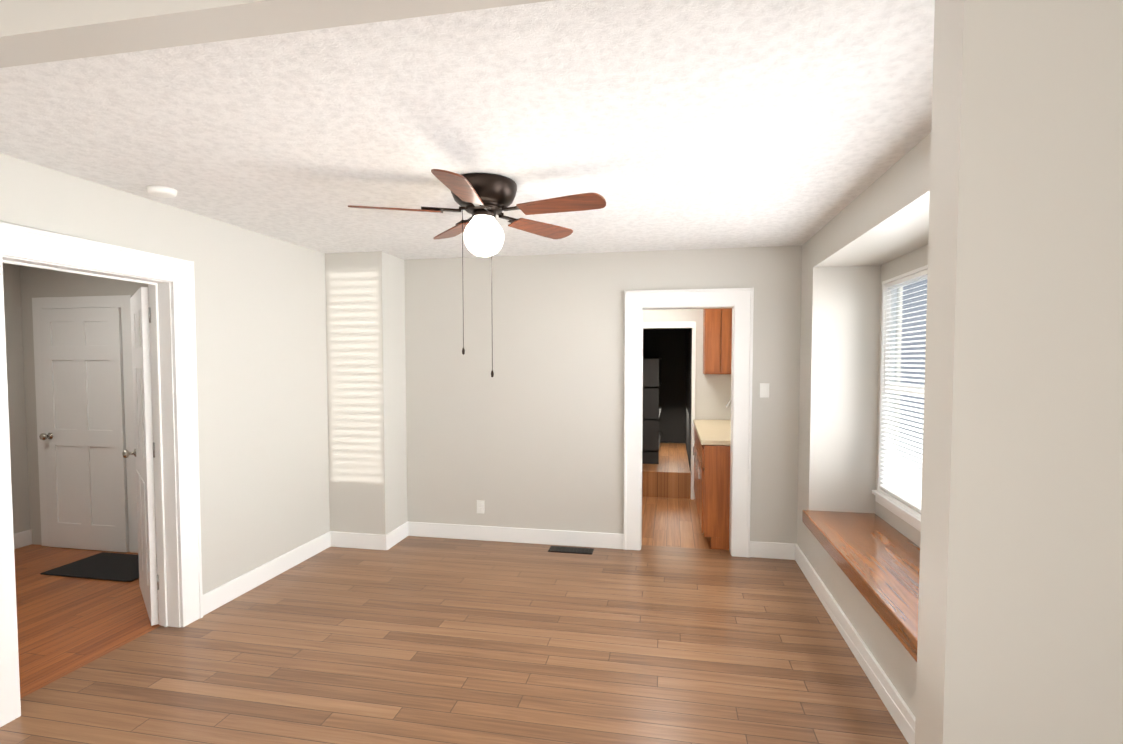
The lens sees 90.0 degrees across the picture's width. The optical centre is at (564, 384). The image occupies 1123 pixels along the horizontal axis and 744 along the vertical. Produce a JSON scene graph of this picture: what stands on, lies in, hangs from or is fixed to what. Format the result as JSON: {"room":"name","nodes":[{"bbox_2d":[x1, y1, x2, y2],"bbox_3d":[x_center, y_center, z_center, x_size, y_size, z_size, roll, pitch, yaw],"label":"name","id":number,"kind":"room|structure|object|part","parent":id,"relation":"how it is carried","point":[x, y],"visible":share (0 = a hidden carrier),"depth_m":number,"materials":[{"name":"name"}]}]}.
{"room":"empty dining room","nodes":[
{"label":"empty dining room","id":0,"kind":"room"},
{"bbox_2d":[3,263,30,533],"bbox_3d":[-4.968,0.198,3.526,0.130,2.500,2.960,0,2,11],"label":"wall","id":1,"kind":"structure","parent":0,"point":[13,321],"depth_m":4.77,"materials":[{"name":"grey paint"}]},
{"bbox_2d":[14,530,31,548],"bbox_3d":[-4.897,1.383,3.562,0.016,0.130,2.700,0,2,11],"label":"baseboard","id":2,"kind":"structure","parent":1,"relation":"attached to","point":[21,539],"depth_m":4.81,"materials":[{"name":"white wood"}]},
{"bbox_2d":[19,265,155,544],"bbox_3d":[-3.422,0.150,4.672,2.440,2.500,0.130,0,2,11],"label":"wall","id":3,"kind":"structure","parent":0,"point":[23,286],"depth_m":4.79,"materials":[{"name":"grey paint"}]},
{"bbox_2d":[39,307,128,551],"bbox_3d":[-4.035,0.383,4.673,0.801,2.025,0.112,0,2,11],"label":"hall door","id":4,"kind":"structure","parent":3,"relation":"in","point":[82,436],"depth_m":4.69,"materials":[{"name":"white wood"}]},
{"bbox_3d":[-4.362,0.439,4.718,0.060,0.060,0.074,0,2,11],"label":"knob","id":5,"kind":"part","parent":4,"relation":"part of","materials":[{"name":"silver metal"}]},
{"bbox_2d":[32,295,137,552],"bbox_3d":[-4.026,0.332,4.718,1.000,2.133,0.020,0,2,11],"label":"door frame","id":6,"kind":"structure","parent":3,"relation":"attached to","point":[122,302],"depth_m":4.66,"materials":[{"name":"white wood"}]},
{"bbox_2d":[0,153,329,593],"bbox_3d":[-2.681,0.276,1.689,0.130,2.500,7.400,0,2,11],"label":"wall","id":7,"kind":"structure","parent":0,"point":[260,318],"depth_m":3.83,"materials":[{"name":"grey paint"}]},
{"bbox_2d":[0,221,202,726],"bbox_3d":[-2.446,0.376,2.912,0.182,2.198,1.136,0,2,11],"label":"door frame","id":8,"kind":"structure","parent":7,"relation":"attached to","point":[170,281],"depth_m":3.30,"materials":[{"name":"white wood"}]},
{"bbox_2d":[130,287,158,625],"bbox_3d":[-2.725,0.426,3.633,0.051,2.020,0.806,-2,3,-41],"label":"door leaf","id":9,"kind":"structure","parent":7,"relation":"in","point":[141,370],"depth_m":3.38,"materials":[{"name":"white wood"}]},
{"bbox_2d":[122,449,135,457],"bbox_3d":[-2.950,0.474,3.889,0.183,0.060,0.060,-2,3,-41],"label":"door knob","id":10,"kind":"object","parent":9,"relation":"attached to","point":[126,453],"depth_m":3.83,"materials":[{"name":"silver metal"}]},
{"bbox_3d":[-2.457,0.391,3.355,0.011,1.690,0.036,-2,3,-41],"label":"left door hinges","id":11,"kind":"part","parent":9,"relation":"part of","materials":[{"name":"white wood"}]},
{"bbox_2d":[203,531,329,615],"bbox_3d":[-2.147,1.358,4.169,0.020,0.130,1.369,0,2,11],"label":"baseboard","id":12,"kind":"structure","parent":7,"relation":"attached to","point":[225,593],"depth_m":4.01,"materials":[{"name":"white wood"}]},
{"bbox_2d":[0,0,552,67],"bbox_3d":[-0.936,-0.917,1.379,3.395,0.090,0.120,0,2,11],"label":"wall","id":13,"kind":"structure","parent":0,"point":[36,31],"depth_m":1.36,"materials":[{"name":"grey paint"}]},
{"bbox_2d":[325,251,406,534],"bbox_3d":[-1.733,0.139,4.937,0.520,2.500,0.400,0,2,11],"label":"wall column","id":14,"kind":"structure","parent":0,"point":[366,363],"depth_m":4.75,"materials":[{"name":"grey paint"}]},
{"bbox_2d":[330,531,389,549],"bbox_3d":[-1.752,1.332,4.780,0.520,0.130,0.020,0,2,11],"label":"baseboard","id":15,"kind":"structure","parent":14,"relation":"attached to","point":[337,539],"depth_m":4.77,"materials":[{"name":"white wood"}]},
{"bbox_2d":[389,521,409,547],"bbox_3d":[-1.471,1.326,4.922,0.020,0.130,0.360,0,2,11],"label":"baseboard","id":16,"kind":"structure","parent":14,"relation":"attached to","point":[398,534],"depth_m":4.95,"materials":[{"name":"white wood"}]},
{"bbox_2d":[0,497,907,743],"bbox_3d":[-1.349,1.490,3.744,7.180,0.100,11.830,0,2,11],"label":"floor","id":17,"kind":"structure","parent":0,"point":[418,640],"depth_m":3.05,"materials":[{"name":"brown wood"}]},
{"bbox_2d":[40,552,138,581],"bbox_3d":[-3.483,1.409,4.350,0.800,0.012,0.470,0,2,11],"label":"mat","id":18,"kind":"object","parent":17,"relation":"on","point":[113,566],"visible":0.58,"depth_m":4.29,"materials":[{"name":"black fabric"}]},
{"bbox_2d":[548,546,593,553],"bbox_3d":[0.051,1.395,4.727,0.373,0.009,0.130,0,2,11],"label":"floor vent","id":19,"kind":"object","parent":17,"relation":"in","point":[571,550],"visible":1,"depth_m":4.71,"materials":[{"name":"black metal"}]},
{"bbox_2d":[694,442,697,509],"bbox_3d":[1.583,0.933,5.338,0.617,0.880,0.431,0,2,11],"label":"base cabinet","id":20,"kind":"object","parent":17,"relation":"on","point":[696,443],"depth_m":5.82,"materials":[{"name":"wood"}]},
{"bbox_2d":[694,426,697,441],"bbox_3d":[1.664,0.915,5.760,0.617,0.880,0.430,0,2,11],"label":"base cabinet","id":21,"kind":"object","parent":17,"relation":"on","point":[695,433],"depth_m":6.09,"materials":[{"name":"brown wood"}]},
{"bbox_2d":[698,438,729,549],"bbox_3d":[1.503,0.951,4.915,0.617,0.880,0.430,0,2,11],"label":"base cabinet","id":22,"kind":"object","parent":17,"relation":"on","point":[712,489],"depth_m":4.74,"materials":[{"name":"brown wood"}]},
{"bbox_2d":[693,446,699,478],"bbox_3d":[1.345,0.785,5.765,0.014,0.100,1.304,0,2,11],"label":"pulls","id":23,"kind":"object","parent":22,"relation":"attached to","point":[696,460],"visible":0.96,"depth_m":5.55,"materials":[{"name":"silver metal"}]},
{"bbox_2d":[693,419,730,445],"bbox_3d":[1.615,0.412,5.529,0.622,0.135,1.710,0,2,11],"label":"countertop","id":24,"kind":"structure","parent":22,"relation":"on","point":[713,432],"depth_m":5.33,"materials":[{"name":"beige"}]},
{"bbox_2d":[0,0,934,259],"bbox_3d":[-1.349,-1.107,3.635,7.180,0.100,11.830,0,2,11],"label":"ceiling","id":25,"kind":"structure","parent":0,"point":[659,125],"depth_m":2.11,"materials":[{"name":"white paint"}]},
{"bbox_2d":[147,185,176,197],"bbox_3d":[-2.120,-1.011,2.955,0.132,0.033,0.132,0,2,11],"label":"smoke detector","id":26,"kind":"object","parent":25,"relation":"attached to","point":[161,191],"visible":1,"depth_m":2.92,"materials":[{"name":"white plastic"}]},
{"bbox_2d":[348,169,605,376],"bbox_3d":[-0.406,-0.530,2.846,1.251,0.986,1.230,0,2,11],"label":"fan","id":27,"kind":"object","parent":25,"relation":"hanging from","point":[484,199],"visible":1,"depth_m":2.78,"materials":[{"name":"brown wood"}]},
{"bbox_3d":[-0.415,-0.756,2.876,0.204,0.203,0.204,0,2,11],"label":"light globe","id":28,"kind":"part","parent":27,"relation":"part of","materials":[{"name":"white glass"}]},
{"bbox_3d":[-0.415,-0.943,2.868,0.340,0.162,0.340,0,2,11],"label":"motor","id":29,"kind":"part","parent":27,"relation":"part of","materials":[{"name":"brown metal"}]},
{"bbox_2d":[404,245,801,543],"bbox_3d":[0.252,0.144,4.830,4.460,2.500,0.130,0,2,11],"label":"wall","id":30,"kind":"structure","parent":0,"point":[530,434],"depth_m":4.83,"materials":[{"name":"grey paint"}]},
{"bbox_2d":[477,500,483,513],"bbox_3d":[-0.751,1.090,4.989,0.070,0.115,0.008,0,2,11],"label":"outlet","id":31,"kind":"object","parent":30,"relation":"attached to","point":[480,506],"visible":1,"depth_m":4.99,"materials":[{"name":"white plastic"}]},
{"bbox_2d":[410,522,623,548],"bbox_3d":[-0.474,1.325,4.945,1.979,0.130,0.020,0,2,11],"label":"baseboard","id":32,"kind":"structure","parent":30,"relation":"attached to","point":[421,529],"depth_m":4.92,"materials":[{"name":"white wood"}]},
{"bbox_2d":[624,287,753,557],"bbox_3d":[1.010,0.311,4.678,1.026,2.178,0.162,0,2,11],"label":"door frame","id":33,"kind":"structure","parent":30,"relation":"attached to","point":[739,302],"depth_m":4.55,"materials":[{"name":"white wood"}]},
{"bbox_2d":[760,383,768,397],"bbox_3d":[1.599,0.050,4.496,0.072,0.115,0.014,0,2,11],"label":"switch plate","id":34,"kind":"object","parent":30,"relation":"attached to","point":[764,390],"visible":1,"depth_m":4.50,"materials":[{"name":"white plastic"}]},
{"bbox_2d":[750,541,793,559],"bbox_3d":[1.671,1.342,4.538,0.345,0.130,0.020,0,2,11],"label":"baseboard","id":35,"kind":"structure","parent":30,"relation":"attached to","point":[773,550],"depth_m":4.53,"materials":[{"name":"white wood"}]},
{"bbox_2d":[642,443,690,498],"bbox_3d":[1.341,1.123,7.718,0.678,0.300,2.365,0,2,11],"label":"floor","id":36,"kind":"structure","parent":0,"point":[668,475],"depth_m":6.58,"materials":[{"name":"brown wood"}]},
{"bbox_2d":[642,329,691,470],"bbox_3d":[1.353,-0.104,7.727,0.678,2.148,2.268,0,2,11],"label":"doorway","id":37,"kind":"object","parent":36,"relation":"on","point":[667,359],"visible":0.62,"depth_m":8.78,"materials":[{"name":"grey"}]},
{"bbox_2d":[643,309,730,498],"bbox_3d":[0.947,0.070,6.589,2.610,2.500,0.130,0,2,11],"label":"wall","id":38,"kind":"structure","parent":0,"point":[712,395],"depth_m":6.39,"materials":[{"name":"grey paint"}]},
{"bbox_2d":[703,308,731,373],"bbox_3d":[1.703,-0.513,6.177,0.340,0.800,0.337,0,2,11],"label":"upper cabinet","id":39,"kind":"object","parent":38,"relation":"attached to","point":[717,340],"visible":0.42,"depth_m":6.02,"materials":[{"name":"brown wood"}]},
{"bbox_2d":[797,132,930,717],"bbox_3d":[1.480,0.309,0.900,0.580,2.500,7.140,0,2,11],"label":"wall","id":40,"kind":"structure","parent":0,"point":[857,251],"depth_m":4.01,"materials":[{"name":"grey paint"}]},
{"bbox_2d":[794,543,915,743],"bbox_3d":[1.532,1.414,2.821,0.024,0.130,3.448,0,2,11],"label":"baseboard","id":41,"kind":"structure","parent":40,"relation":"attached to","point":[900,712],"depth_m":2.89,"materials":[{"name":"white wood"}]},
{"bbox_2d":[802,510,919,661],"bbox_3d":[1.715,1.031,2.643,0.494,0.090,2.948,0,2,11],"label":"bench","id":42,"kind":"object","parent":40,"relation":"attached to","point":[875,557],"visible":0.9,"depth_m":3.10,"materials":[{"name":"brown wood"}]},
{"bbox_2d":[872,265,927,531],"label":"window","id":43,"kind":"structure","parent":40,"relation":"in","point":[898,494],"depth_m":3.67,"materials":[{"name":"white plastic"}]},
{"bbox_2d":[915,0,1122,743],"bbox_3d":[0.970,0.302,1.068,0.485,2.500,0.120,0,2,11],"label":"wall","id":44,"kind":"structure","parent":0,"point":[1020,624],"depth_m":1.02,"materials":[{"name":"grey paint"}]}
]}

